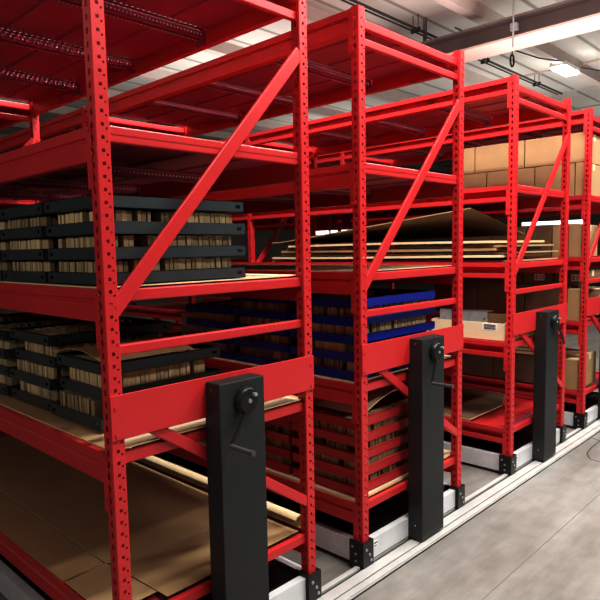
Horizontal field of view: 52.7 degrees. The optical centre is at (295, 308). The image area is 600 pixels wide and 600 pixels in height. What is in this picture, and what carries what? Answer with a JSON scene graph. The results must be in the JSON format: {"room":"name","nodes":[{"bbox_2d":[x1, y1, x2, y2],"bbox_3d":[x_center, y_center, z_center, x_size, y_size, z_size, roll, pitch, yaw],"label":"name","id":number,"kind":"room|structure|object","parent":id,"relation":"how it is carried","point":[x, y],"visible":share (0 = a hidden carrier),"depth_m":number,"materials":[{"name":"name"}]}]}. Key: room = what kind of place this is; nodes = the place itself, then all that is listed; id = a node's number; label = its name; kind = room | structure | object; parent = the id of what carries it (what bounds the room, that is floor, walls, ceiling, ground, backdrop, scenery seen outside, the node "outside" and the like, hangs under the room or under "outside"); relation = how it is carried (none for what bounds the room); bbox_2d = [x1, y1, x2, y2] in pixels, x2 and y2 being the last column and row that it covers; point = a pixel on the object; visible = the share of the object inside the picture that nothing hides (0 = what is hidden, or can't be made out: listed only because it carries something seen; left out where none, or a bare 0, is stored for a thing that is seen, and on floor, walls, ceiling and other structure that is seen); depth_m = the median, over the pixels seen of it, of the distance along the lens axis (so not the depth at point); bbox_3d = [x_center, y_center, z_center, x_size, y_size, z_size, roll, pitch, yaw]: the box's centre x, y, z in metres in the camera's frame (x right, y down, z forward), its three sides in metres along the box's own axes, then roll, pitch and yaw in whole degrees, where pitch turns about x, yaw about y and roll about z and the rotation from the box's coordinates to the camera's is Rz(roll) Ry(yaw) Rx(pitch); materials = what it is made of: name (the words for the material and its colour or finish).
{"room":"warehouse","nodes":[
{"label":"warehouse","id":0,"kind":"room"},
{"bbox_2d":[2,179,378,260],"bbox_3d":[-9.433,-2.429,18.553,0.200,4.620,40.000,4,8,44],"label":"wall","id":1,"kind":"structure","parent":0,"point":[262,238],"depth_m":27.08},
{"bbox_2d":[145,0,599,126],"bbox_3d":[0.709,-3.724,9.350,27.000,0.655,0.480,4,8,44],"label":"beam","id":2,"kind":"structure","parent":1,"relation":"attached to","point":[567,18],"depth_m":7.32,"materials":[{"name":"grey metal"}]},
{"bbox_2d":[0,282,599,599],"bbox_3d":[0.391,0.695,9.360,27.000,0.200,40.000,4,8,44],"label":"floor","id":3,"kind":"structure","parent":0,"point":[475,558],"depth_m":3.04,"materials":[{"name":"concrete"}]},
{"bbox_2d":[0,0,321,599],"bbox_3d":[-1.966,-0.105,3.801,5.212,2.524,0.956,4,8,44],"label":"shelving unit","id":4,"kind":"object","parent":3,"relation":"on","point":[243,565],"visible":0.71,"depth_m":2.25,"materials":[{"name":"red paint"}]},
{"bbox_2d":[0,492,103,581],"bbox_3d":[-1.503,0.936,2.955,1.982,0.004,0.166,4,8,44],"label":"cardboard sheet","id":5,"kind":"object","parent":4,"relation":"on","point":[65,559],"visible":1,"depth_m":2.50,"materials":[{"name":"cardboard"}]},
{"bbox_2d":[0,436,208,562],"bbox_3d":[-1.179,0.902,3.240,2.048,0.004,0.684,4,8,44],"label":"cardboard sheet","id":6,"kind":"object","parent":4,"relation":"on","point":[163,509],"visible":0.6,"depth_m":2.91,"materials":[{"name":"cardboard"}]},
{"bbox_2d":[65,563,156,599],"bbox_3d":[-0.665,0.997,2.167,0.315,0.004,0.194,4,8,44],"label":"cardboard sheet","id":7,"kind":"object","parent":4,"relation":"on","point":[95,584],"visible":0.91,"depth_m":2.17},
{"bbox_2d":[0,274,295,287],"bbox_3d":[-1.132,-0.161,2.987,2.354,0.004,0.890,4,8,44],"label":"cardboard sheet","id":8,"kind":"object","parent":4,"relation":"on","point":[248,276],"visible":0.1,"depth_m":2.18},
{"bbox_2d":[3,258,166,282],"bbox_3d":[-0.821,-0.162,2.487,0.385,0.076,0.585,4,8,44],"label":"tray","id":9,"kind":"object","parent":8,"relation":"on","point":[23,271],"visible":0.39,"depth_m":2.26,"materials":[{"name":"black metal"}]},
{"bbox_2d":[2,239,139,259],"bbox_3d":[-0.822,-0.242,2.480,0.385,0.076,0.585,4,8,44],"label":"tray","id":10,"kind":"object","parent":9,"relation":"on","point":[35,249],"visible":0.43,"depth_m":2.25,"materials":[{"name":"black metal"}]},
{"bbox_2d":[0,216,152,239],"bbox_3d":[-0.827,-0.322,2.474,0.385,0.076,0.585,4,8,44],"label":"tray","id":11,"kind":"object","parent":10,"relation":"on","point":[26,228],"visible":0.43,"depth_m":2.25,"materials":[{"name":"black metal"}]},
{"bbox_2d":[0,203,151,219],"bbox_3d":[-0.825,-0.385,2.469,0.385,0.040,0.585,4,8,44],"label":"tray","id":12,"kind":"object","parent":11,"relation":"on","point":[36,210],"visible":0.36,"depth_m":2.25,"materials":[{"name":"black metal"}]},
{"bbox_2d":[48,257,245,285],"bbox_3d":[-0.529,-0.141,2.207,0.385,0.076,0.585,4,8,44],"label":"tray","id":13,"kind":"object","parent":8,"relation":"on","point":[165,270],"visible":0.75,"depth_m":2.07,"materials":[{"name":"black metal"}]},
{"bbox_2d":[48,235,245,259],"bbox_3d":[-0.527,-0.221,2.202,0.385,0.076,0.585,4,8,44],"label":"tray","id":14,"kind":"object","parent":13,"relation":"on","point":[71,248],"visible":0.82,"depth_m":2.06,"materials":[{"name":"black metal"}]},
{"bbox_2d":[46,210,244,236],"bbox_3d":[-0.529,-0.301,2.192,0.385,0.076,0.585,4,8,44],"label":"tray","id":15,"kind":"object","parent":14,"relation":"on","point":[126,223],"visible":0.78,"depth_m":2.04,"materials":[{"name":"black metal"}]},
{"bbox_2d":[44,194,243,216],"bbox_3d":[-0.534,-0.363,2.187,0.385,0.040,0.585,4,8,44],"label":"tray","id":16,"kind":"object","parent":15,"relation":"on","point":[120,202],"visible":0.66,"depth_m":2.02,"materials":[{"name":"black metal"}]},
{"bbox_2d":[0,393,297,448],"bbox_3d":[-1.122,0.350,3.036,2.354,0.004,0.880,4,8,44],"label":"cardboard sheet","id":17,"kind":"object","parent":4,"relation":"on","point":[85,433],"visible":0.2,"depth_m":2.26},
{"bbox_2d":[0,374,19,395],"bbox_3d":[-1.199,0.309,2.966,0.385,0.076,0.560,4,8,43],"label":"tray","id":18,"kind":"object","parent":17,"relation":"on","point":[7,383],"visible":0.16,"depth_m":2.68,"materials":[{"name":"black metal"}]},
{"bbox_2d":[0,358,19,376],"bbox_3d":[-1.198,0.228,2.973,0.385,0.076,0.560,4,8,43],"label":"tray","id":19,"kind":"object","parent":18,"relation":"on","point":[5,364],"visible":0.15,"depth_m":2.70,"materials":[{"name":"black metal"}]},
{"bbox_2d":[0,339,24,358],"bbox_3d":[-1.205,0.150,2.955,0.385,0.076,0.560,4,8,44],"label":"tray","id":20,"kind":"object","parent":19,"relation":"on","point":[7,348],"visible":0.18,"depth_m":2.67,"materials":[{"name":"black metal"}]},
{"bbox_2d":[0,317,84,340],"bbox_3d":[-1.205,0.088,2.950,0.385,0.040,0.560,4,8,44],"label":"tray","id":21,"kind":"object","parent":20,"relation":"on","point":[5,327],"visible":0.37,"depth_m":3.02,"materials":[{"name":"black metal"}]},
{"bbox_2d":[12,381,64,410],"bbox_3d":[-0.887,0.329,2.676,0.385,0.081,0.560,4,8,43],"label":"tray","id":22,"kind":"object","parent":17,"relation":"on","point":[35,395],"visible":0.25,"depth_m":2.46,"materials":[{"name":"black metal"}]},
{"bbox_2d":[10,359,69,389],"bbox_3d":[-0.895,0.244,2.674,0.385,0.081,0.560,4,8,43],"label":"tray","id":23,"kind":"object","parent":22,"relation":"on","point":[40,375],"visible":0.39,"depth_m":2.44,"materials":[{"name":"black metal"}]},
{"bbox_2d":[15,333,160,367],"bbox_3d":[-0.872,0.158,2.671,0.385,0.081,0.560,4,8,44],"label":"tray","id":24,"kind":"object","parent":23,"relation":"on","point":[33,352],"visible":0.32,"depth_m":2.46,"materials":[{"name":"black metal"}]},
{"bbox_2d":[10,316,170,345],"bbox_3d":[-0.892,0.094,2.668,0.385,0.040,0.560,4,8,44],"label":"tray","id":25,"kind":"object","parent":24,"relation":"on","point":[79,331],"visible":0.9,"depth_m":2.62,"materials":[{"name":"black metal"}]},
{"bbox_2d":[50,389,103,431],"bbox_3d":[-0.632,0.348,2.380,0.375,0.091,0.500,4,8,42],"label":"tray","id":26,"kind":"object","parent":17,"relation":"on","point":[73,406],"visible":0.32,"depth_m":2.20,"materials":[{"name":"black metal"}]},
{"bbox_2d":[60,359,221,400],"bbox_3d":[-0.604,0.250,2.394,0.375,0.091,0.500,4,8,45],"label":"tray","id":27,"kind":"object","parent":26,"relation":"on","point":[86,383],"visible":0.44,"depth_m":2.26,"materials":[{"name":"black metal"}]},
{"bbox_2d":[56,343,219,374],"bbox_3d":[-0.608,0.182,2.376,0.375,0.040,0.500,4,8,44],"label":"tray","id":28,"kind":"object","parent":27,"relation":"on","point":[77,359],"visible":0.58,"depth_m":2.25,"materials":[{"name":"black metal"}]},
{"bbox_2d":[56,336,192,361],"bbox_3d":[-0.654,0.147,2.319,0.360,0.031,0.380,4,8,44],"label":"card","id":29,"kind":"object","parent":28,"relation":"on","point":[91,350],"visible":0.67,"depth_m":2.22,"materials":[{"name":"cardboard"}]},
{"bbox_2d":[99,396,300,448],"bbox_3d":[-0.323,0.406,2.265,0.178,0.004,0.816,4,8,44],"label":"cardboard sheet","id":30,"kind":"object","parent":17,"relation":"on","point":[189,426],"visible":0.36,"depth_m":2.13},
{"bbox_2d":[108,518,298,597],"bbox_3d":[-0.352,0.963,2.447,0.367,0.005,0.678,4,8,44],"label":"cardboard sheet","id":31,"kind":"object","parent":4,"relation":"on","point":[170,569],"visible":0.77,"depth_m":2.33,"materials":[{"name":"cardboard"}]},
{"bbox_2d":[130,447,300,528],"bbox_3d":[-0.586,0.868,3.174,1.690,0.060,0.056,4,8,44],"label":"cardboard","id":32,"kind":"object","parent":4,"relation":"on","point":[280,513],"visible":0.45,"depth_m":3.08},
{"bbox_2d":[0,4,464,568],"bbox_3d":[-1.101,-0.209,4.690,5.212,2.524,0.956,4,8,44],"label":"shelving unit","id":33,"kind":"object","parent":3,"relation":"on","point":[377,59],"visible":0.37,"depth_m":3.10,"materials":[{"name":"red paint"}]},
{"bbox_2d":[157,328,450,383],"bbox_3d":[-0.258,0.247,3.924,2.354,0.005,0.902,4,8,44],"label":"cardboard sheet","id":34,"kind":"object","parent":33,"relation":"on","point":[176,329],"visible":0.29,"depth_m":3.28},
{"bbox_2d":[164,331,183,336],"bbox_3d":[-0.574,0.187,4.352,0.400,0.040,0.600,4,8,44],"label":"tray","id":35,"kind":"object","parent":34,"relation":"on","point":[173,334],"visible":0.13,"depth_m":4.29,"materials":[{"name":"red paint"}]},
{"bbox_2d":[174,311,193,334],"bbox_3d":[-0.579,0.108,4.320,0.270,0.194,0.480,4,8,44],"label":"card stack","id":36,"kind":"object","parent":35,"relation":"on","point":[185,328],"visible":0.14,"depth_m":4.21,"materials":[{"name":"cardboard"}]},
{"bbox_2d":[203,342,239,358],"bbox_3d":[-0.264,0.210,3.819,0.420,0.080,0.700,4,8,44],"label":"tray","id":37,"kind":"object","parent":34,"relation":"on","point":[227,351],"visible":0.12,"depth_m":3.50,"materials":[{"name":"blue paint"}]},
{"bbox_2d":[187,325,233,344],"bbox_3d":[-0.271,0.126,3.810,0.420,0.080,0.700,4,8,44],"label":"tray","id":38,"kind":"object","parent":37,"relation":"on","point":[197,329],"visible":0.1,"depth_m":3.58,"materials":[{"name":"blue paint"}]},
{"bbox_2d":[186,311,240,328],"bbox_3d":[-0.271,0.042,3.803,0.420,0.080,0.700,4,8,43],"label":"tray","id":39,"kind":"object","parent":38,"relation":"on","point":[222,321],"visible":0.3,"depth_m":3.54,"materials":[{"name":"blue paint"}]},
{"bbox_2d":[186,300,240,314],"bbox_3d":[-0.272,-0.022,3.795,0.420,0.040,0.700,4,8,44],"label":"tray","id":40,"kind":"object","parent":39,"relation":"on","point":[225,307],"visible":0.41,"depth_m":3.63,"materials":[{"name":"blue paint"}]},
{"bbox_2d":[234,346,296,364],"bbox_3d":[0.054,0.234,3.508,0.420,0.080,0.700,4,8,44],"label":"tray","id":41,"kind":"object","parent":34,"relation":"on","point":[246,354],"visible":0.24,"depth_m":3.27,"materials":[{"name":"blue paint"}]},
{"bbox_2d":[234,334,296,352],"bbox_3d":[0.048,0.149,3.506,0.420,0.080,0.700,4,8,43],"label":"tray","id":42,"kind":"object","parent":41,"relation":"on","point":[259,341],"visible":0.34,"depth_m":3.23,"materials":[{"name":"blue paint"}]},
{"bbox_2d":[232,316,289,336],"bbox_3d":[0.041,0.066,3.495,0.420,0.080,0.700,4,8,44],"label":"tray","id":43,"kind":"object","parent":42,"relation":"on","point":[245,321],"visible":0.18,"depth_m":3.27,"materials":[{"name":"blue paint"}]},
{"bbox_2d":[233,301,295,319],"bbox_3d":[0.044,-0.019,3.493,0.420,0.080,0.700,4,8,44],"label":"tray","id":44,"kind":"object","parent":43,"relation":"on","point":[279,311],"visible":0.34,"depth_m":3.22,"materials":[{"name":"blue paint"}]},
{"bbox_2d":[231,293,316,303],"bbox_3d":[0.037,-0.082,3.482,0.420,0.040,0.700,4,8,43],"label":"tray","id":45,"kind":"object","parent":44,"relation":"on","point":[232,298],"visible":0.08,"depth_m":3.22,"materials":[{"name":"blue paint"}]},
{"bbox_2d":[314,357,407,380],"bbox_3d":[0.370,0.258,3.200,0.420,0.080,0.700,4,8,44],"label":"tray","id":46,"kind":"object","parent":34,"relation":"on","point":[322,366],"visible":0.23,"depth_m":2.92,"materials":[{"name":"blue paint"}]},
{"bbox_2d":[290,330,426,362],"bbox_3d":[0.371,0.173,3.196,0.420,0.080,0.700,4,8,44],"label":"tray","id":47,"kind":"object","parent":46,"relation":"on","point":[321,349],"visible":0.17,"depth_m":2.93,"materials":[{"name":"blue paint"}]},
{"bbox_2d":[290,315,434,344],"bbox_3d":[0.366,0.089,3.191,0.420,0.080,0.700,4,8,44],"label":"tray","id":48,"kind":"object","parent":47,"relation":"on","point":[383,330],"visible":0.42,"depth_m":2.97,"materials":[{"name":"blue paint"}]},
{"bbox_2d":[290,299,435,326],"bbox_3d":[0.368,0.005,3.177,0.420,0.080,0.700,4,8,44],"label":"tray","id":49,"kind":"object","parent":48,"relation":"on","point":[320,314],"visible":0.44,"depth_m":2.95,"materials":[{"name":"blue paint"}]},
{"bbox_2d":[289,288,434,307],"bbox_3d":[0.364,-0.059,3.170,0.420,0.040,0.700,4,8,44],"label":"tray","id":50,"kind":"object","parent":49,"relation":"on","point":[375,296],"visible":0.8,"depth_m":3.08,"materials":[{"name":"blue paint"}]},
{"bbox_2d":[182,428,450,502],"bbox_3d":[-0.247,0.807,3.979,2.354,0.014,0.906,4,8,44],"label":"cardboard sheet","id":51,"kind":"object","parent":33,"relation":"on","point":[447,453],"visible":0.14,"depth_m":3.05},
{"bbox_2d":[265,451,299,474],"bbox_3d":[0.050,0.795,3.546,0.420,0.078,0.660,4,8,44],"label":"tray","id":52,"kind":"object","parent":51,"relation":"on","point":[279,463],"visible":0.12,"depth_m":3.23,"materials":[{"name":"red paint"}]},
{"bbox_2d":[265,437,298,458],"bbox_3d":[0.051,0.713,3.545,0.420,0.077,0.660,4,8,44],"label":"tray","id":53,"kind":"object","parent":52,"relation":"on","point":[272,446],"visible":0.16,"depth_m":3.23,"materials":[{"name":"red paint"}]},
{"bbox_2d":[265,423,297,443],"bbox_3d":[0.047,0.632,3.537,0.420,0.077,0.660,4,8,44],"label":"tray","id":54,"kind":"object","parent":53,"relation":"on","point":[274,432],"visible":0.12,"depth_m":3.22,"materials":[{"name":"red paint"}]},
{"bbox_2d":[293,457,407,496],"bbox_3d":[0.368,0.818,3.242,0.420,0.078,0.660,4,8,44],"label":"tray","id":55,"kind":"object","parent":51,"relation":"on","point":[339,483],"visible":0.31,"depth_m":3.01,"materials":[{"name":"red paint"}]},
{"bbox_2d":[293,442,407,479],"bbox_3d":[0.367,0.737,3.233,0.420,0.078,0.660,4,8,44],"label":"tray","id":56,"kind":"object","parent":55,"relation":"on","point":[333,465],"visible":0.23,"depth_m":3.00,"materials":[{"name":"red paint"}]},
{"bbox_2d":[292,426,407,463],"bbox_3d":[0.363,0.656,3.226,0.420,0.077,0.660,4,8,44],"label":"tray","id":57,"kind":"object","parent":56,"relation":"on","point":[377,446],"visible":0.33,"depth_m":3.00,"materials":[{"name":"red paint"}]},
{"bbox_2d":[291,412,407,446],"bbox_3d":[0.358,0.575,3.220,0.420,0.077,0.660,4,8,44],"label":"tray","id":58,"kind":"object","parent":57,"relation":"on","point":[323,430],"visible":0.33,"depth_m":2.99,"materials":[{"name":"red paint"}]},
{"bbox_2d":[309,390,407,429],"bbox_3d":[0.362,0.510,3.211,0.420,0.044,0.660,4,8,44],"label":"tray","id":59,"kind":"object","parent":58,"relation":"on","point":[395,403],"visible":0.45,"depth_m":3.03,"materials":[{"name":"red paint"}]},
{"bbox_2d":[309,384,397,412],"bbox_3d":[0.385,0.439,3.224,0.390,0.079,0.580,4,8,44],"label":"cardboard","id":60,"kind":"object","parent":59,"relation":"on","point":[375,395],"visible":0.25,"depth_m":3.04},
{"bbox_2d":[231,264,451,271],"bbox_3d":[-0.268,-0.264,3.875,2.354,0.004,0.880,4,8,44],"label":"cardboard sheet","id":61,"kind":"object","parent":33,"relation":"on","point":[249,267],"visible":0.5,"depth_m":3.35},
{"bbox_2d":[115,74,571,474],"bbox_3d":[-0.052,-0.340,5.832,5.124,2.524,0.956,4,8,44],"label":"shelving unit","id":62,"kind":"object","parent":3,"relation":"on","point":[499,439],"visible":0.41,"depth_m":4.26,"materials":[{"name":"red paint"}]},
{"bbox_2d":[316,215,328,234],"bbox_3d":[0.271,-0.832,6.023,0.150,0.200,0.024,4,8,44],"label":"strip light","id":63,"kind":"object","parent":62,"relation":"attached to","point":[321,220],"visible":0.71,"depth_m":6.02,"materials":[{"name":"white"}]},
{"bbox_2d":[272,257,557,261],"bbox_3d":[0.865,-0.394,4.935,2.200,0.012,0.802,4,8,44],"label":"cardboard sheet","id":64,"kind":"object","parent":62,"relation":"on","point":[524,258],"visible":0.63,"depth_m":4.51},
{"bbox_2d":[272,253,549,258],"bbox_3d":[0.834,-0.419,4.894,2.110,0.022,0.800,4,8,44],"label":"cardboard sheet","id":65,"kind":"object","parent":64,"relation":"on","point":[525,254],"visible":0.66,"depth_m":4.36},
{"bbox_2d":[281,250,557,255],"bbox_3d":[0.902,-0.441,4.891,2.110,0.015,0.766,4,8,44],"label":"cardboard sheet","id":66,"kind":"object","parent":65,"relation":"on","point":[490,252],"visible":0.72,"depth_m":4.49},
{"bbox_2d":[281,247,540,252],"bbox_3d":[0.836,-0.465,4.849,1.970,0.024,0.714,4,8,44],"label":"cardboard sheet","id":67,"kind":"object","parent":66,"relation":"on","point":[499,248],"visible":0.77,"depth_m":4.36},
{"bbox_2d":[287,244,553,249],"bbox_3d":[0.912,-0.487,4.846,1.980,0.018,0.788,4,8,44],"label":"cardboard sheet","id":68,"kind":"object","parent":67,"relation":"on","point":[529,244],"visible":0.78,"depth_m":4.32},
{"bbox_2d":[288,240,544,247],"bbox_3d":[0.900,-0.515,4.854,1.850,0.020,0.850,4,8,44],"label":"cardboard sheet","id":69,"kind":"object","parent":68,"relation":"on","point":[493,241],"visible":0.76,"depth_m":4.39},
{"bbox_2d":[272,208,524,242],"bbox_3d":[0.772,-0.652,4.962,1.900,0.196,0.850,4,8,44],"label":"cardboard","id":70,"kind":"object","parent":69,"relation":"on","point":[476,223],"visible":0.8,"depth_m":4.64,"materials":[{"name":"cardboard"}]},
{"bbox_2d":[404,383,504,419],"bbox_3d":[1.106,0.703,4.805,1.043,0.010,0.845,4,8,44],"label":"cardboard sheet","id":71,"kind":"object","parent":62,"relation":"on","point":[475,403],"visible":0.47,"depth_m":4.60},
{"bbox_2d":[427,329,534,341],"bbox_3d":[1.366,0.158,4.520,0.854,0.004,0.870,4,8,44],"label":"cardboard sheet","id":72,"kind":"object","parent":62,"relation":"on","point":[430,329],"visible":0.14,"depth_m":4.07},
{"bbox_2d":[432,313,534,340],"bbox_3d":[1.346,0.121,4.290,0.540,0.112,0.540,4,8,44],"label":"carton","id":73,"kind":"object","parent":72,"relation":"on","point":[495,329],"visible":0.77,"depth_m":4.06,"materials":[{"name":"cardboard"}]},
{"bbox_2d":[440,308,493,322],"bbox_3d":[1.197,0.094,4.234,0.360,0.170,0.103,4,8,44],"label":"box","id":74,"kind":"object","parent":73,"relation":"in","point":[475,315],"visible":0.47,"depth_m":4.16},
{"bbox_2d":[201,108,599,428],"bbox_3d":[0.905,-0.448,6.752,5.212,2.524,0.956,4,8,44],"label":"shelving unit","id":75,"kind":"object","parent":3,"relation":"on","point":[582,406],"visible":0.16,"depth_m":5.20,"materials":[{"name":"red paint"}]},
{"bbox_2d":[434,282,478,310],"bbox_3d":[1.650,-0.124,5.878,0.452,0.286,0.390,4,8,44],"label":"cardboard box","id":76,"kind":"object","parent":75,"relation":"on","point":[470,289],"visible":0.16,"depth_m":5.67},
{"bbox_2d":[444,353,493,377],"bbox_3d":[1.760,0.471,5.792,0.492,0.251,0.460,4,8,44],"label":"cardboard box","id":77,"kind":"object","parent":75,"relation":"on","point":[478,365],"visible":0.22,"depth_m":5.56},
{"bbox_2d":[463,173,486,188],"bbox_3d":[1.722,-1.084,5.567,0.283,0.259,0.420,4,8,44],"label":"cardboard box","id":78,"kind":"object","parent":75,"relation":"on","point":[479,180],"visible":0.3,"depth_m":5.38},
{"bbox_2d":[464,147,475,174],"bbox_3d":[1.676,-1.333,5.583,0.170,0.229,0.420,4,8,44],"label":"cardboard box","id":79,"kind":"object","parent":78,"relation":"on","point":[469,153],"visible":0.27,"depth_m":5.41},
{"bbox_2d":[463,236,492,251],"bbox_3d":[1.720,-0.601,5.596,0.392,0.259,0.378,4,8,44],"label":"cardboard box","id":80,"kind":"object","parent":75,"relation":"on","point":[487,238],"visible":0.03,"depth_m":5.41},
{"bbox_2d":[478,282,526,313],"bbox_3d":[1.974,-0.100,5.567,0.432,0.286,0.390,4,8,44],"label":"cardboard box","id":81,"kind":"object","parent":75,"relation":"on","point":[491,295],"visible":0.35,"depth_m":5.46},
{"bbox_2d":[478,272,523,282],"bbox_3d":[1.965,-0.301,5.549,0.422,0.112,0.395,4,8,44],"label":"cardboard box","id":82,"kind":"object","parent":81,"relation":"on","point":[520,275],"visible":0.29,"depth_m":5.40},
{"bbox_2d":[493,227,526,257],"bbox_3d":[1.971,-0.582,5.354,0.292,0.259,0.378,4,8,44],"label":"cardboard box","id":83,"kind":"object","parent":75,"relation":"on","point":[521,229],"visible":0.15,"depth_m":5.16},
{"bbox_2d":[487,168,534,186],"bbox_3d":[1.978,-1.065,5.320,0.420,0.259,0.420,4,8,44],"label":"cardboard box","id":84,"kind":"object","parent":75,"relation":"on","point":[526,177],"visible":0.33,"depth_m":5.18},
{"bbox_2d":[475,140,524,173],"bbox_3d":[1.901,-1.316,5.366,0.445,0.229,0.420,4,8,44],"label":"cardboard box","id":85,"kind":"object","parent":84,"relation":"on","point":[490,158],"visible":0.54,"depth_m":5.24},
{"bbox_2d":[493,353,533,382],"bbox_3d":[2.098,0.496,5.466,0.432,0.251,0.460,4,8,44],"label":"cardboard box","id":86,"kind":"object","parent":75,"relation":"on","point":[524,363],"visible":0.25,"depth_m":5.28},
{"bbox_2d":[526,226,552,256],"bbox_3d":[2.156,-0.568,5.175,0.207,0.259,0.378,4,8,44],"label":"cardboard box","id":87,"kind":"object","parent":75,"relation":"on","point":[545,233],"visible":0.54,"depth_m":5.01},
{"bbox_2d":[521,220,582,226],"bbox_3d":[2.172,-0.716,5.126,0.500,0.040,0.062,4,8,44],"label":"strip light","id":88,"kind":"object","parent":75,"relation":"attached to","point":[571,222],"visible":0.71,"depth_m":5.10,"materials":[{"name":"white"}]},
{"bbox_2d":[525,283,580,310],"bbox_3d":[2.274,-0.077,5.277,0.387,0.286,0.390,4,8,44],"label":"cardboard box","id":89,"kind":"object","parent":75,"relation":"on","point":[544,298],"visible":0.23,"depth_m":5.17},
{"bbox_2d":[524,272,554,283],"bbox_3d":[2.212,-0.282,5.309,0.252,0.112,0.397,4,8,44],"label":"cardboard box","id":90,"kind":"object","parent":89,"relation":"on","point":[540,278],"visible":0.65,"depth_m":5.16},
{"bbox_2d":[554,269,599,284],"bbox_3d":[2.395,-0.269,5.132,0.242,0.112,0.397,4,8,44],"label":"cardboard box","id":91,"kind":"object","parent":89,"relation":"on","point":[573,276],"visible":0.64,"depth_m":5.00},
{"bbox_2d":[535,163,575,196],"bbox_3d":[2.246,-1.045,5.061,0.317,0.259,0.420,4,8,44],"label":"cardboard box","id":92,"kind":"object","parent":75,"relation":"on","point":[542,174],"visible":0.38,"depth_m":4.91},
{"bbox_2d":[552,225,568,256],"bbox_3d":[2.280,-0.559,5.056,0.122,0.259,0.378,4,8,44],"label":"cardboard box","id":93,"kind":"object","parent":75,"relation":"on","point":[556,229],"visible":0.15,"depth_m":4.94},
{"bbox_2d":[565,357,578,390],"bbox_3d":[2.295,0.539,4.984,0.105,0.251,0.122,4,8,44],"label":"cardboard box","id":94,"kind":"object","parent":75,"relation":"on","point":[572,363],"visible":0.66,"depth_m":4.94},
{"bbox_2d":[567,288,580,320],"bbox_3d":[2.279,-0.029,4.918,0.102,0.259,0.100,4,8,44],"label":"cardboard box","id":95,"kind":"object","parent":75,"relation":"on","point":[574,294],"visible":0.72,"depth_m":4.88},
{"bbox_2d":[565,348,595,385],"bbox_3d":[2.381,0.504,5.220,0.302,0.271,0.300,4,8,44],"label":"cardboard box","id":96,"kind":"object","parent":75,"relation":"on","point":[591,355],"visible":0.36,"depth_m":5.13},
{"bbox_2d":[568,224,597,256],"bbox_3d":[2.367,-0.553,4.972,0.102,0.259,0.378,4,8,44],"label":"cardboard box","id":97,"kind":"object","parent":75,"relation":"on","point":[575,231],"visible":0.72,"depth_m":4.85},
{"bbox_2d":[575,162,599,195],"bbox_3d":[2.389,-1.035,4.924,0.071,0.259,0.420,4,8,44],"label":"cardboard box","id":98,"kind":"object","parent":75,"relation":"on","point":[579,179],"visible":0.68,"depth_m":4.80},
{"bbox_2d":[525,132,599,167],"bbox_3d":[2.237,-1.291,5.042,0.481,0.229,0.420,4,8,44],"label":"cardboard box","id":99,"kind":"object","parent":98,"relation":"on","point":[539,152],"visible":0.79,"depth_m":4.91,"materials":[{"name":"cardboard"}]},
{"bbox_2d":[317,417,599,599],"bbox_3d":[1.564,1.075,4.063,0.154,0.022,12.000,4,8,44],"label":"rail","id":100,"kind":"object","parent":3,"relation":"on","point":[354,582],"visible":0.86,"depth_m":3.25,"materials":[{"name":"metal"}]},
{"bbox_2d":[0,0,599,174],"bbox_3d":[0.297,-4.102,8.894,27.000,0.200,40.000,4,8,44],"label":"ceiling","id":101,"kind":"structure","parent":0,"point":[441,21],"depth_m":9.95,"materials":[{"name":"metal"}]},
{"bbox_2d":[340,0,557,94],"bbox_3d":[2.191,-3.916,8.823,0.060,0.230,8.500,4,8,44],"label":"conduit","id":102,"kind":"object","parent":101,"relation":"attached to","point":[413,31],"visible":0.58,"depth_m":8.30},
{"bbox_2d":[349,0,562,94],"bbox_3d":[2.248,-3.911,8.768,0.060,0.230,8.500,4,8,44],"label":"conduit","id":103,"kind":"object","parent":101,"relation":"attached to","point":[418,29],"visible":0.81,"depth_m":8.17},
{"bbox_2d":[550,60,579,76],"bbox_3d":[4.564,-4.106,10.231,0.260,0.224,0.680,4,8,44],"label":"ceiling light","id":104,"kind":"object","parent":101,"relation":"hanging from","point":[566,69],"visible":0.82,"depth_m":10.12,"materials":[{"name":"white"}]},
{"bbox_2d":[551,65,578,76],"bbox_3d":[4.565,-4.009,10.240,0.220,0.030,0.620,4,8,44],"label":"diffuser","id":105,"kind":"object","parent":104,"relation":"attached to","point":[565,70],"depth_m":10.16,"materials":[{"name":"white"}]},
{"bbox_2d":[379,213,599,268],"bbox_3d":[14.311,-3.372,23.485,27.000,4.620,0.200,4,8,44],"label":"wall","id":106,"kind":"structure","parent":0,"point":[595,218],"depth_m":27.29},
{"bbox_2d":[0,96,451,172],"bbox_3d":[-4.444,-4.275,13.486,0.200,0.160,40.000,4,8,44],"label":"trim","id":107,"kind":"structure","parent":106,"relation":"attached to","point":[62,110],"depth_m":15.73,"materials":[{"name":"paint"}]},
{"bbox_2d":[137,68,346,116],"bbox_3d":[-1.856,-4.083,10.991,0.200,0.160,40.000,4,8,44],"label":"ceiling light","id":108,"kind":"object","parent":106,"relation":"attached to","point":[156,74],"depth_m":10.59,"materials":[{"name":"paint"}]},
{"bbox_2d":[86,89,452,161],"bbox_3d":[-3.150,-4.179,12.238,0.200,0.160,40.000,4,8,44],"label":"trim","id":109,"kind":"structure","parent":106,"relation":"attached to","point":[266,124],"depth_m":14.65,"materials":[{"name":"paint"}]},
{"bbox_2d":[203,42,411,102],"bbox_3d":[-0.562,-3.987,9.743,0.200,0.160,40.000,4,8,44],"label":"trim","id":110,"kind":"structure","parent":106,"relation":"attached to","point":[224,48],"depth_m":9.34,"materials":[{"name":"paint"}]},
{"bbox_2d":[306,4,571,111],"bbox_3d":[0.732,-3.890,8.495,0.200,0.160,40.000,4,8,44],"label":"trim","id":111,"kind":"structure","parent":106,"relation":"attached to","point":[314,14],"depth_m":9.38,"materials":[{"name":"paint"}]},
{"bbox_2d":[433,0,599,87],"bbox_3d":[1.861,-3.807,7.407,0.200,0.160,40.000,4,8,44],"label":"trim","id":112,"kind":"structure","parent":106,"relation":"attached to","point":[475,11],"depth_m":9.12,"materials":[{"name":"paint"}]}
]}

